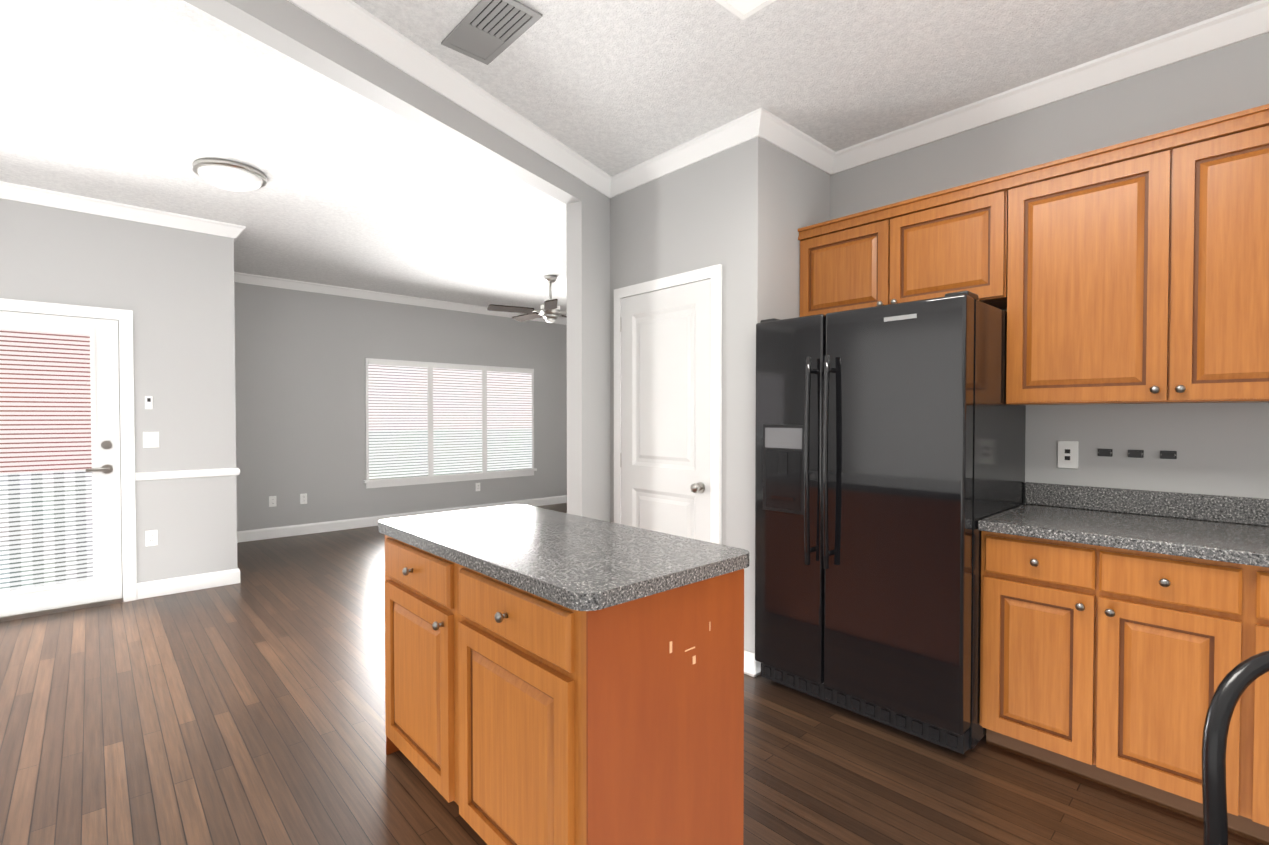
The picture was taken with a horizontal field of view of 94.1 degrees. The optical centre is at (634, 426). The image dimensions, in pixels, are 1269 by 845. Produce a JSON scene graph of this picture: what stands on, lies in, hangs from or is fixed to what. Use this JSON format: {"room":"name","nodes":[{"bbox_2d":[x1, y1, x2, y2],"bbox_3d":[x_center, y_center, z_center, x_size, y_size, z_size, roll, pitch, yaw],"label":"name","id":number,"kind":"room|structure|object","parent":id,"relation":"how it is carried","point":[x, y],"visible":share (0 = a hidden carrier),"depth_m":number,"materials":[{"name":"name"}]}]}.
{"room":"kitchen","nodes":[
{"label":"kitchen","id":0,"kind":"room"},
{"bbox_2d":[0,198,236,596],"bbox_3d":[-4.989,-0.138,3.031,4.920,2.810,0.100,-1,1,-43],"label":"wall","id":1,"kind":"structure","parent":0,"point":[172,288],"depth_m":4.37,"materials":[{"name":"grey paint"}]},
{"bbox_2d":[0,298,136,621],"bbox_3d":[-3.965,0.216,3.864,1.067,2.075,0.066,-1,1,-43],"label":"patio door","id":2,"kind":"structure","parent":1,"relation":"in","point":[65,494],"depth_m":4.00,"materials":[{"name":"white"}]},
{"bbox_2d":[0,181,245,239],"bbox_3d":[-4.869,-1.496,3.003,4.890,0.092,0.070,-1,1,-43],"label":"crown molding","id":3,"kind":"structure","parent":1,"relation":"attached to","point":[9,191],"depth_m":4.13,"materials":[{"name":"white"}]},
{"bbox_2d":[145,396,152,408],"bbox_3d":[-3.525,-0.173,4.290,0.044,0.096,0.026,-1,1,-43],"label":"thermostat","id":4,"kind":"object","parent":1,"relation":"attached to","point":[148,402],"visible":1,"depth_m":4.29,"materials":[{"name":"white plastic"}]},
{"bbox_2d":[143,432,158,447],"bbox_3d":[-3.522,0.096,4.306,0.092,0.115,0.014,-1,1,-43],"label":"light switch","id":5,"kind":"object","parent":1,"relation":"attached to","point":[150,439],"visible":1,"depth_m":4.30,"materials":[{"name":"white plastic"}]},
{"bbox_2d":[145,530,157,546],"bbox_3d":[-3.528,0.816,4.316,0.070,0.115,0.008,-1,1,-43],"label":"outlet","id":6,"kind":"object","parent":1,"relation":"attached to","point":[151,537],"visible":1,"depth_m":4.31,"materials":[{"name":"white plastic"}]},
{"bbox_2d":[137,569,236,598],"bbox_3d":[-3.372,1.186,4.463,0.590,0.115,0.016,-1,1,-43],"label":"baseboard","id":7,"kind":"structure","parent":1,"relation":"attached to","point":[149,589],"depth_m":4.45,"materials":[{"name":"white wood"}]},
{"bbox_2d":[135,468,240,480],"bbox_3d":[-5.071,0.379,3.219,4.844,0.060,0.524,-1,1,-43],"label":"trim","id":8,"kind":"structure","parent":1,"relation":"attached to","point":[142,476],"depth_m":4.44,"materials":[{"name":"white wood"}]},
{"bbox_2d":[237,567,239,582],"bbox_3d":[-3.731,1.172,5.329,0.016,0.115,1.776,-1,1,-43],"label":"baseboard","id":9,"kind":"structure","parent":1,"relation":"attached to","point":[238,571],"depth_m":4.67,"materials":[{"name":"white wood"}]},
{"bbox_2d":[184,0,609,216],"bbox_3d":[-1.919,-1.400,0.764,0.110,0.210,7.247,1,1,29],"label":"header beam","id":10,"kind":"structure","parent":0,"point":[291,30],"depth_m":2.36,"materials":[{"name":"grey paint"}]},
{"bbox_2d":[234,282,566,530],"bbox_3d":[-2.347,-0.218,7.910,5.780,2.810,0.100,-1,1,-43],"label":"wall","id":11,"kind":"structure","parent":0,"point":[300,356],"depth_m":6.86,"materials":[{"name":"grey paint"}]},
{"bbox_2d":[269,496,276,506],"bbox_3d":[-3.920,0.812,6.402,0.070,0.115,0.008,-1,1,-43],"label":"electrical outlet","id":12,"kind":"object","parent":11,"relation":"attached to","point":[272,501],"visible":1,"depth_m":6.40,"materials":[{"name":"white plastic"}]},
{"bbox_2d":[300,493,306,503],"bbox_3d":[-3.699,0.808,6.606,0.070,0.115,0.008,-1,1,-43],"label":"electrical outlet","id":13,"kind":"object","parent":11,"relation":"attached to","point":[303,498],"visible":1,"depth_m":6.60,"materials":[{"name":"white plastic"}]},
{"bbox_2d":[234,272,566,324],"bbox_3d":[-2.289,-1.576,7.825,5.580,0.092,0.070,-1,1,-43],"label":"crown molding","id":14,"kind":"structure","parent":11,"relation":"attached to","point":[245,278],"depth_m":7.01,"materials":[{"name":"white"}]},
{"bbox_2d":[237,495,566,542],"bbox_3d":[-2.308,1.130,7.890,5.580,0.115,0.016,-1,1,-43],"label":"baseboard","id":15,"kind":"structure","parent":11,"relation":"attached to","point":[302,529],"depth_m":6.90,"materials":[{"name":"white wood"}]},
{"bbox_2d":[363,358,536,488],"bbox_3d":[-2.328,-0.049,7.826,2.410,1.555,0.050,-1,1,-43],"label":"living room window","id":16,"kind":"structure","parent":11,"relation":"in","point":[429,422],"depth_m":7.72,"materials":[{"name":"white plastic"}]},
{"bbox_2d":[476,483,479,490],"bbox_3d":[-2.132,0.825,8.049,0.070,0.115,0.008,-1,1,-43],"label":"electrical outlet","id":17,"kind":"object","parent":11,"relation":"attached to","point":[477,486],"visible":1,"depth_m":8.05,"materials":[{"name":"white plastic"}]},
{"bbox_2d":[0,0,1260,317],"bbox_3d":[-0.458,-1.582,2.353,10.700,0.100,11.400,-1,1,-43],"label":"ceiling","id":18,"kind":"structure","parent":0,"point":[140,102],"depth_m":2.78,"materials":[{"name":"paint"}]},
{"bbox_2d":[193,158,266,191],"bbox_3d":[-2.453,-1.517,3.590,0.370,0.139,0.370,-1,1,-43],"label":"ceiling light","id":19,"kind":"object","parent":18,"relation":"attached to","point":[229,175],"visible":1,"depth_m":3.50,"materials":[{"name":"white glass"}]},
{"bbox_2d":[441,0,541,64],"bbox_3d":[-0.556,-1.523,2.271,0.205,0.012,0.410,-1,1,-43],"label":"ceiling vent","id":20,"kind":"object","parent":18,"relation":"in","point":[486,32],"visible":1,"depth_m":2.26,"materials":[{"name":"white metal"}]},
{"bbox_2d":[487,275,566,322],"bbox_3d":[-0.931,-1.350,6.331,1.282,0.491,1.236,-1,1,-43],"label":"ceiling fan","id":21,"kind":"object","parent":18,"relation":"hanging from","point":[549,311],"visible":0.88,"depth_m":6.23,"materials":[{"name":"silver metal"}]},
{"bbox_2d":[715,0,775,19],"bbox_3d":[0.573,-1.465,1.438,0.596,0.100,1.214,-1,1,-43],"label":"ceiling light","id":22,"kind":"object","parent":18,"relation":"attached to","point":[742,9],"visible":1,"depth_m":2.00,"materials":[{"name":"white plastic"}]},
{"bbox_2d":[0,503,1263,844],"bbox_3d":[-0.458,1.328,2.401,10.700,0.100,11.400,-1,1,-43],"label":"floor","id":23,"kind":"structure","parent":0,"point":[248,707],"depth_m":2.32,"materials":[{"name":"brown wood"}]},
{"bbox_2d":[378,528,743,844],"bbox_3d":[-0.341,0.847,2.011,0.642,0.874,1.273,-1,1,-43],"label":"kitchen island","id":24,"kind":"object","parent":23,"relation":"on","point":[552,677],"depth_m":1.59,"materials":[{"name":"brown wood"}]},
{"bbox_2d":[378,504,748,615],"bbox_3d":[-0.323,0.388,2.021,0.645,0.040,1.320,-1,1,-43],"label":"island countertop","id":25,"kind":"structure","parent":24,"relation":"on","point":[590,564],"depth_m":1.76,"materials":[{"name":"grey stone"}]},
{"bbox_2d":[566,201,609,521],"bbox_3d":[-0.255,-0.045,3.754,0.110,2.600,0.443,1,1,29],"label":"pier","id":26,"kind":"object","parent":23,"relation":"on","point":[588,350],"visible":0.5,"depth_m":3.59,"materials":[{"name":"grey paint"}]},
{"bbox_2d":[755,291,1025,753],"bbox_3d":[1.169,0.375,2.790,0.855,1.792,0.946,-1,1,-43],"label":"fridge","id":27,"kind":"object","parent":23,"relation":"on","point":[889,456],"visible":0.94,"depth_m":2.45,"materials":[{"name":"black metal"}]},
{"bbox_2d":[979,530,1209,821],"bbox_3d":[1.849,0.843,2.230,0.623,0.875,0.802,-1,1,-43],"label":"base cabinet","id":28,"kind":"object","parent":23,"relation":"on","point":[1124,632],"depth_m":2.05,"materials":[{"name":"brown wood"}]},
{"bbox_2d":[978,502,1268,569],"bbox_3d":[2.806,0.401,1.161,0.653,0.040,3.660,-1,1,-43],"label":"countertop","id":29,"kind":"structure","parent":28,"relation":"on","point":[1236,543],"depth_m":2.08,"materials":[{"name":"grey stone"}]},
{"bbox_2d":[1202,651,1268,844],"bbox_3d":[1.263,0.866,0.929,0.491,0.880,0.480,0,1,-1],"label":"chair","id":30,"kind":"object","parent":23,"relation":"on","point":[1236,681],"visible":1,"depth_m":1.09,"materials":[{"name":"black metal"}]},
{"bbox_2d":[1206,562,1268,844],"bbox_3d":[2.319,0.851,1.719,0.623,0.875,0.874,-1,1,-43],"label":"base cabinet","id":31,"kind":"object","parent":23,"relation":"on","point":[1237,619],"depth_m":1.79,"materials":[{"name":"brown wood"}]},
{"bbox_2d":[610,143,741,547],"bbox_3d":[0.183,-0.146,3.518,0.100,2.810,1.190,-1,1,-43],"label":"wall","id":32,"kind":"structure","parent":0,"point":[685,219],"depth_m":3.23,"materials":[{"name":"grey paint"}]},
{"bbox_2d":[614,264,721,544],"bbox_3d":[0.141,0.200,3.428,0.088,2.122,0.858,-1,1,-43],"label":"pantry door","id":33,"kind":"structure","parent":32,"relation":"in","point":[668,405],"depth_m":3.40,"materials":[{"name":"white wood"}]},
{"bbox_2d":[741,137,829,675],"bbox_3d":[0.879,-0.142,3.283,0.805,2.810,0.100,-1,1,-43],"label":"wall","id":34,"kind":"structure","parent":0,"point":[785,196],"depth_m":3.03,"materials":[{"name":"grey paint"}]},
{"bbox_2d":[287,0,1067,197],"bbox_3d":[-1.618,-1.462,0.898,7.481,0.092,2.277,-1,1,-43],"label":"crown molding","id":35,"kind":"structure","parent":34,"relation":"attached to","point":[366,30],"depth_m":2.93,"materials":[{"name":"white"}]},
{"bbox_2d":[830,32,1268,498],"bbox_3d":[2.971,-0.113,1.532,0.100,2.810,5.510,-1,1,-43],"label":"wall","id":36,"kind":"structure","parent":0,"point":[1221,449],"depth_m":2.47,"materials":[{"name":"grey paint"}]},
{"bbox_2d":[798,176,1001,316],"bbox_3d":[1.349,-0.804,2.964,0.328,0.495,0.986,-1,1,-43],"label":"upper cabinet","id":37,"kind":"object","parent":36,"relation":"attached to","point":[935,245],"depth_m":2.79,"materials":[{"name":"brown wood"}]},
{"bbox_2d":[836,0,1268,171],"bbox_3d":[2.939,-1.470,1.419,0.070,0.092,5.220,-1,1,-43],"label":"crown molding","id":38,"kind":"structure","parent":36,"relation":"attached to","point":[1249,21],"depth_m":2.35,"materials":[{"name":"white"}]},
{"bbox_2d":[1057,441,1077,468],"bbox_3d":[1.909,0.124,2.604,0.010,0.120,0.075,-1,1,-43],"label":"outlet","id":39,"kind":"object","parent":36,"relation":"attached to","point":[1067,456],"visible":1,"depth_m":2.60,"materials":[{"name":"white plastic"}]},
{"bbox_2d":[1098,449,1112,456],"bbox_3d":[1.998,0.111,2.509,0.010,0.032,0.050,-1,1,-43],"label":"light switch","id":40,"kind":"object","parent":36,"relation":"attached to","point":[1105,452],"visible":1,"depth_m":2.50,"materials":[{"name":"black plastic"}]},
{"bbox_2d":[1002,104,1268,404],"bbox_3d":[2.056,-0.564,2.200,0.328,0.949,1.093,-1,1,-43],"label":"upper cabinet","id":41,"kind":"object","parent":36,"relation":"attached to","point":[1135,271],"depth_m":2.17,"materials":[{"name":"brown wood"}]},
{"bbox_2d":[1128,450,1143,457],"bbox_3d":[2.065,0.112,2.435,0.010,0.032,0.050,-1,1,-43],"label":"light switch","id":42,"kind":"object","parent":36,"relation":"attached to","point":[1136,453],"visible":1,"depth_m":2.43,"materials":[{"name":"black plastic"}]},
{"bbox_2d":[1025,482,1268,525],"bbox_3d":[3.038,0.328,1.374,0.022,0.099,3.660,-1,1,-43],"label":"backsplash","id":43,"kind":"structure","parent":36,"relation":"attached to","point":[1215,508],"depth_m":2.38,"materials":[{"name":"grey stone"}]},
{"bbox_2d":[1160,451,1176,458],"bbox_3d":[2.133,0.113,2.362,0.010,0.032,0.050,-1,1,-43],"label":"light switch","id":44,"kind":"object","parent":36,"relation":"attached to","point":[1168,454],"visible":1,"depth_m":2.36,"materials":[{"name":"black plastic"}]}
]}

